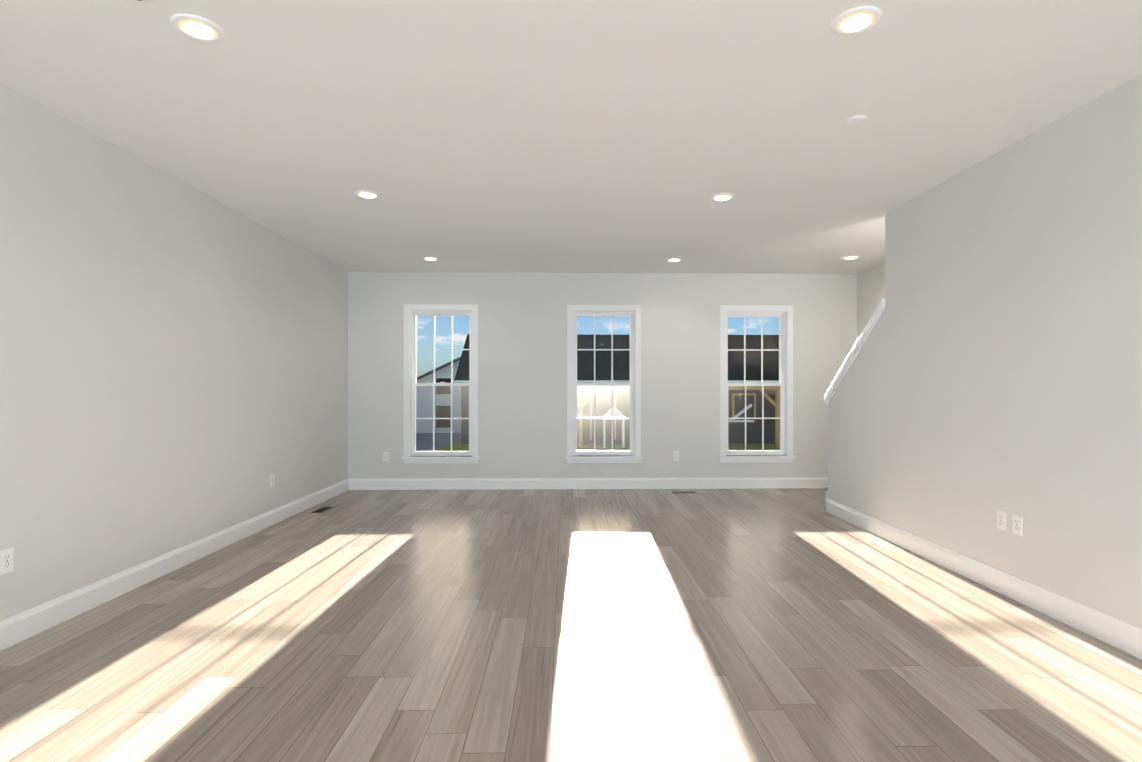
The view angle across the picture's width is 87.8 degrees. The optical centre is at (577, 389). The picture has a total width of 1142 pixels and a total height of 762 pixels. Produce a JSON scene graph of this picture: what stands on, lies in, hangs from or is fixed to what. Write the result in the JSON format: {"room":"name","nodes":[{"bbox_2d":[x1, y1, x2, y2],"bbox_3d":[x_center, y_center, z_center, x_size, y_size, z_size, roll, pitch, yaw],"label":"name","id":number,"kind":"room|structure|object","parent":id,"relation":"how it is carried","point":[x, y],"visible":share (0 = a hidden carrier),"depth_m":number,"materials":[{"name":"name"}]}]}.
{"room":"empty living room","nodes":[
{"label":"empty living room","id":0,"kind":"room"},
{"bbox_2d":[0,83,347,620],"bbox_3d":[-2.851,-0.112,0.886,0.200,2.740,13.460,0,0,-1],"label":"wall","id":1,"kind":"structure","parent":0,"point":[173,363],"depth_m":3.79,"materials":[{"name":"paint"}]},
{"bbox_2d":[0,547,13,574],"bbox_3d":[-2.789,0.839,2.897,0.008,0.116,0.072,0,0,-1],"label":"electrical outlet","id":2,"kind":"object","parent":1,"relation":"attached to","point":[6,560],"visible":1,"depth_m":2.90,"materials":[{"name":"white plastic"}]},
{"bbox_2d":[0,479,347,650],"bbox_3d":[-2.745,1.189,0.907,0.015,0.138,13.100,0,0,-1],"label":"baseboard","id":3,"kind":"structure","parent":1,"relation":"attached to","point":[17,628],"depth_m":3.77,"materials":[{"name":"white paint"}]},
{"bbox_2d":[270,473,273,486],"bbox_3d":[-2.844,0.845,5.526,0.008,0.116,0.072,0,0,-1],"label":"electrical outlet","id":4,"kind":"object","parent":1,"relation":"attached to","point":[271,480],"visible":1,"depth_m":5.51,"materials":[{"name":"white plastic"}]},
{"bbox_2d":[0,488,1141,761],"bbox_3d":[0.478,1.358,0.954,6.860,0.200,13.460,0,0,-1],"label":"floor","id":5,"kind":"structure","parent":0,"point":[782,624],"depth_m":2.85,"materials":[{"name":"brown wood"}]},
{"bbox_2d":[311,507,331,512],"bbox_3d":[-2.675,1.259,6.210,0.105,0.004,0.300,0,0,-1],"label":"floor vent","id":6,"kind":"object","parent":5,"relation":"in","point":[321,509],"visible":0.98,"depth_m":6.19,"materials":[{"name":"brown metal"}]},
{"bbox_2d":[671,491,696,492],"bbox_3d":[1.302,1.259,7.260,0.300,0.004,0.105,0,0,-1],"label":"floor vent","id":7,"kind":"object","parent":5,"relation":"in","point":[683,491],"visible":1,"depth_m":7.28,"materials":[{"name":"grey metal"}]},
{"bbox_2d":[824,488,827,504],"bbox_3d":[3.174,0.025,4.771,0.898,2.470,3.431,0,0,-1],"label":"stair steps","id":8,"kind":"structure","parent":5,"relation":"on","point":[826,492],"depth_m":6.42,"materials":[{"name":"white paint"}]},
{"bbox_2d":[0,0,1141,273],"bbox_3d":[0.478,-1.582,0.956,6.860,0.200,13.460,0,0,-1],"label":"ceiling","id":9,"kind":"structure","parent":0,"point":[584,136],"depth_m":3.14,"materials":[{"name":"paint"}]},
{"bbox_2d":[137,0,155,1],"bbox_3d":[-1.639,-1.468,2.202,0.128,0.026,0.128,0,0,-1],"label":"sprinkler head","id":10,"kind":"object","parent":9,"relation":"attached to","point":[147,0],"visible":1,"depth_m":2.25},
{"bbox_2d":[170,14,224,42],"bbox_3d":[-1.557,-1.474,2.433,0.190,0.014,0.190,0,0,-1],"label":"recessed light","id":11,"kind":"object","parent":9,"relation":"in","point":[197,28],"visible":1,"depth_m":2.42,"materials":[{"name":"white paint"}]},
{"bbox_2d":[354,190,380,198],"bbox_3d":[-1.596,-1.473,4.503,0.190,0.014,0.190,0,0,-1],"label":"recessed light","id":12,"kind":"object","parent":9,"relation":"in","point":[366,194],"visible":1,"depth_m":4.48,"materials":[{"name":"white paint"}]},
{"bbox_2d":[422,257,438,260],"bbox_3d":[-1.662,-1.472,6.702,0.190,0.014,0.190,0,0,-1],"label":"recessed light","id":13,"kind":"object","parent":9,"relation":"in","point":[430,258],"visible":1,"depth_m":6.67,"materials":[{"name":"white paint"}]},
{"bbox_2d":[666,258,681,261],"bbox_3d":[1.097,-1.472,6.760,0.190,0.014,0.190,0,0,-1],"label":"recessed light","id":14,"kind":"object","parent":9,"relation":"in","point":[673,259],"visible":0.96,"depth_m":6.73,"materials":[{"name":"white paint"}]},
{"bbox_2d":[710,193,734,200],"bbox_3d":[1.113,-1.473,4.559,0.190,0.014,0.190,0,0,-1],"label":"recessed light","id":15,"kind":"object","parent":9,"relation":"in","point":[722,197],"visible":1,"depth_m":4.54,"materials":[{"name":"white paint"}]},
{"bbox_2d":[842,256,859,259],"bbox_3d":[3.060,-1.472,6.650,0.190,0.014,0.190,0,0,-1],"label":"recessed light","id":16,"kind":"object","parent":9,"relation":"in","point":[849,257],"visible":0.98,"depth_m":6.62,"materials":[{"name":"white paint"}]},
{"bbox_2d":[830,6,882,35],"bbox_3d":[1.118,-1.474,2.384,0.190,0.014,0.190,0,0,-1],"label":"recessed light","id":17,"kind":"object","parent":9,"relation":"in","point":[856,20],"visible":1,"depth_m":2.37,"materials":[{"name":"white paint"}]},
{"bbox_2d":[845,115,867,124],"bbox_3d":[1.530,-1.475,3.258,0.116,0.010,0.116,0,0,-1],"label":"smoke detector","id":18,"kind":"object","parent":9,"relation":"attached to","point":[856,119],"visible":1,"depth_m":3.25,"materials":[{"name":"white paint"}]},
{"bbox_2d":[348,272,856,478],"bbox_3d":[0.340,-0.108,7.603,6.460,2.740,0.160,0,0,-1],"label":"wall","id":19,"kind":"structure","parent":0,"point":[522,374],"depth_m":7.51,"materials":[{"name":"paint"}]},
{"bbox_2d":[383,452,388,460],"bbox_3d":[-2.413,0.848,7.462,0.072,0.116,0.008,0,0,-1],"label":"electrical outlet","id":20,"kind":"object","parent":19,"relation":"attached to","point":[385,456],"visible":1,"depth_m":7.46,"materials":[{"name":"white plastic"}]},
{"bbox_2d":[401,304,479,462],"bbox_3d":[-1.722,-0.069,7.538,0.974,2.000,0.205,0,0,-1],"label":"window","id":21,"kind":"structure","parent":19,"relation":"in","point":[412,312],"depth_m":7.53,"materials":[{"name":"white paint"}]},
{"bbox_2d":[348,477,827,489],"bbox_3d":[0.357,1.192,7.516,6.430,0.138,0.015,0,0,-1],"label":"baseboard","id":22,"kind":"structure","parent":19,"relation":"attached to","point":[759,482],"depth_m":7.50,"materials":[{"name":"white paint"}]},
{"bbox_2d":[566,305,642,462],"bbox_3d":[0.332,-0.069,7.581,0.974,2.000,0.205,0,0,-1],"label":"window","id":23,"kind":"structure","parent":19,"relation":"in","point":[633,314],"depth_m":7.58,"materials":[{"name":"white paint"}]},
{"bbox_2d":[674,451,678,460],"bbox_3d":[1.254,0.848,7.538,0.072,0.116,0.008,0,0,-1],"label":"electrical outlet","id":24,"kind":"object","parent":19,"relation":"attached to","point":[676,455],"visible":1,"depth_m":7.54,"materials":[{"name":"white plastic"}]},
{"bbox_2d":[718,305,795,462],"bbox_3d":[2.275,-0.069,7.621,0.974,2.000,0.205,0,0,-1],"label":"window","id":25,"kind":"structure","parent":19,"relation":"in","point":[784,313],"depth_m":7.60,"materials":[{"name":"white paint"}]},
{"bbox_2d":[857,263,884,339],"bbox_3d":[3.805,-0.112,1.124,0.200,2.740,13.260,0,0,-1],"label":"wall","id":26,"kind":"structure","parent":0,"point":[870,288],"depth_m":7.30,"materials":[{"name":"paint"}]},
{"bbox_2d":[828,73,1141,628],"bbox_3d":[2.752,-0.112,0.287,0.120,2.740,11.630,0,0,-1],"label":"wall","id":27,"kind":"structure","parent":0,"point":[996,364],"depth_m":3.50,"materials":[{"name":"paint"}]},
{"bbox_2d":[824,298,884,404],"bbox_3d":[2.643,-0.307,5.563,0.176,0.928,1.115,0,0,-1],"label":"trim","id":28,"kind":"structure","parent":27,"relation":"on","point":[862,338],"depth_m":5.47,"materials":[{"name":"white paint"}]},
{"bbox_2d":[826,498,1141,659],"bbox_3d":[2.700,1.189,0.292,0.045,0.138,11.645,0,0,-1],"label":"baseboard","id":29,"kind":"structure","parent":27,"relation":"attached to","point":[1092,622],"depth_m":3.56,"materials":[{"name":"white paint"}]},
{"bbox_2d":[996,510,1005,530],"bbox_3d":[2.618,0.809,3.669,0.008,0.116,0.072,0,0,-1],"label":"electrical outlet","id":30,"kind":"object","parent":27,"relation":"attached to","point":[1000,520],"visible":1,"depth_m":3.66,"materials":[{"name":"white plastic"}]},
{"bbox_2d":[1012,514,1021,535],"bbox_3d":[2.621,0.809,3.539,0.008,0.116,0.072,0,0,-1],"label":"electrical outlet","id":31,"kind":"object","parent":27,"relation":"attached to","point":[1016,524],"visible":1,"depth_m":3.53,"materials":[{"name":"white plastic"}]},
{"label":"outside","id":32,"kind":"structure","parent":0,"visible":0},
{"bbox_2d":[416,433,779,450],"bbox_3d":[-2.059,2.662,103.783,240.000,0.300,192.220,0,0,-1],"label":"ground","id":33,"kind":"structure","parent":32,"point":[446,436],"depth_m":26.12,"materials":[{"name":"green plant"}]},
{"bbox_2d":[416,357,460,432],"bbox_3d":[-5.189,-0.048,37.815,10.300,5.050,8.600,0,0,-1],"label":"house","id":34,"kind":"structure","parent":33,"relation":"on","point":[441,375],"depth_m":33.74,"materials":[{"name":"white"}]},
{"bbox_2d":[454,334,779,447],"bbox_3d":[6.104,-0.147,29.348,23.270,5.240,8.520,0,0,-1],"label":"house","id":35,"kind":"structure","parent":33,"relation":"on","point":[620,366],"depth_m":26.90,"materials":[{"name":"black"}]}
]}

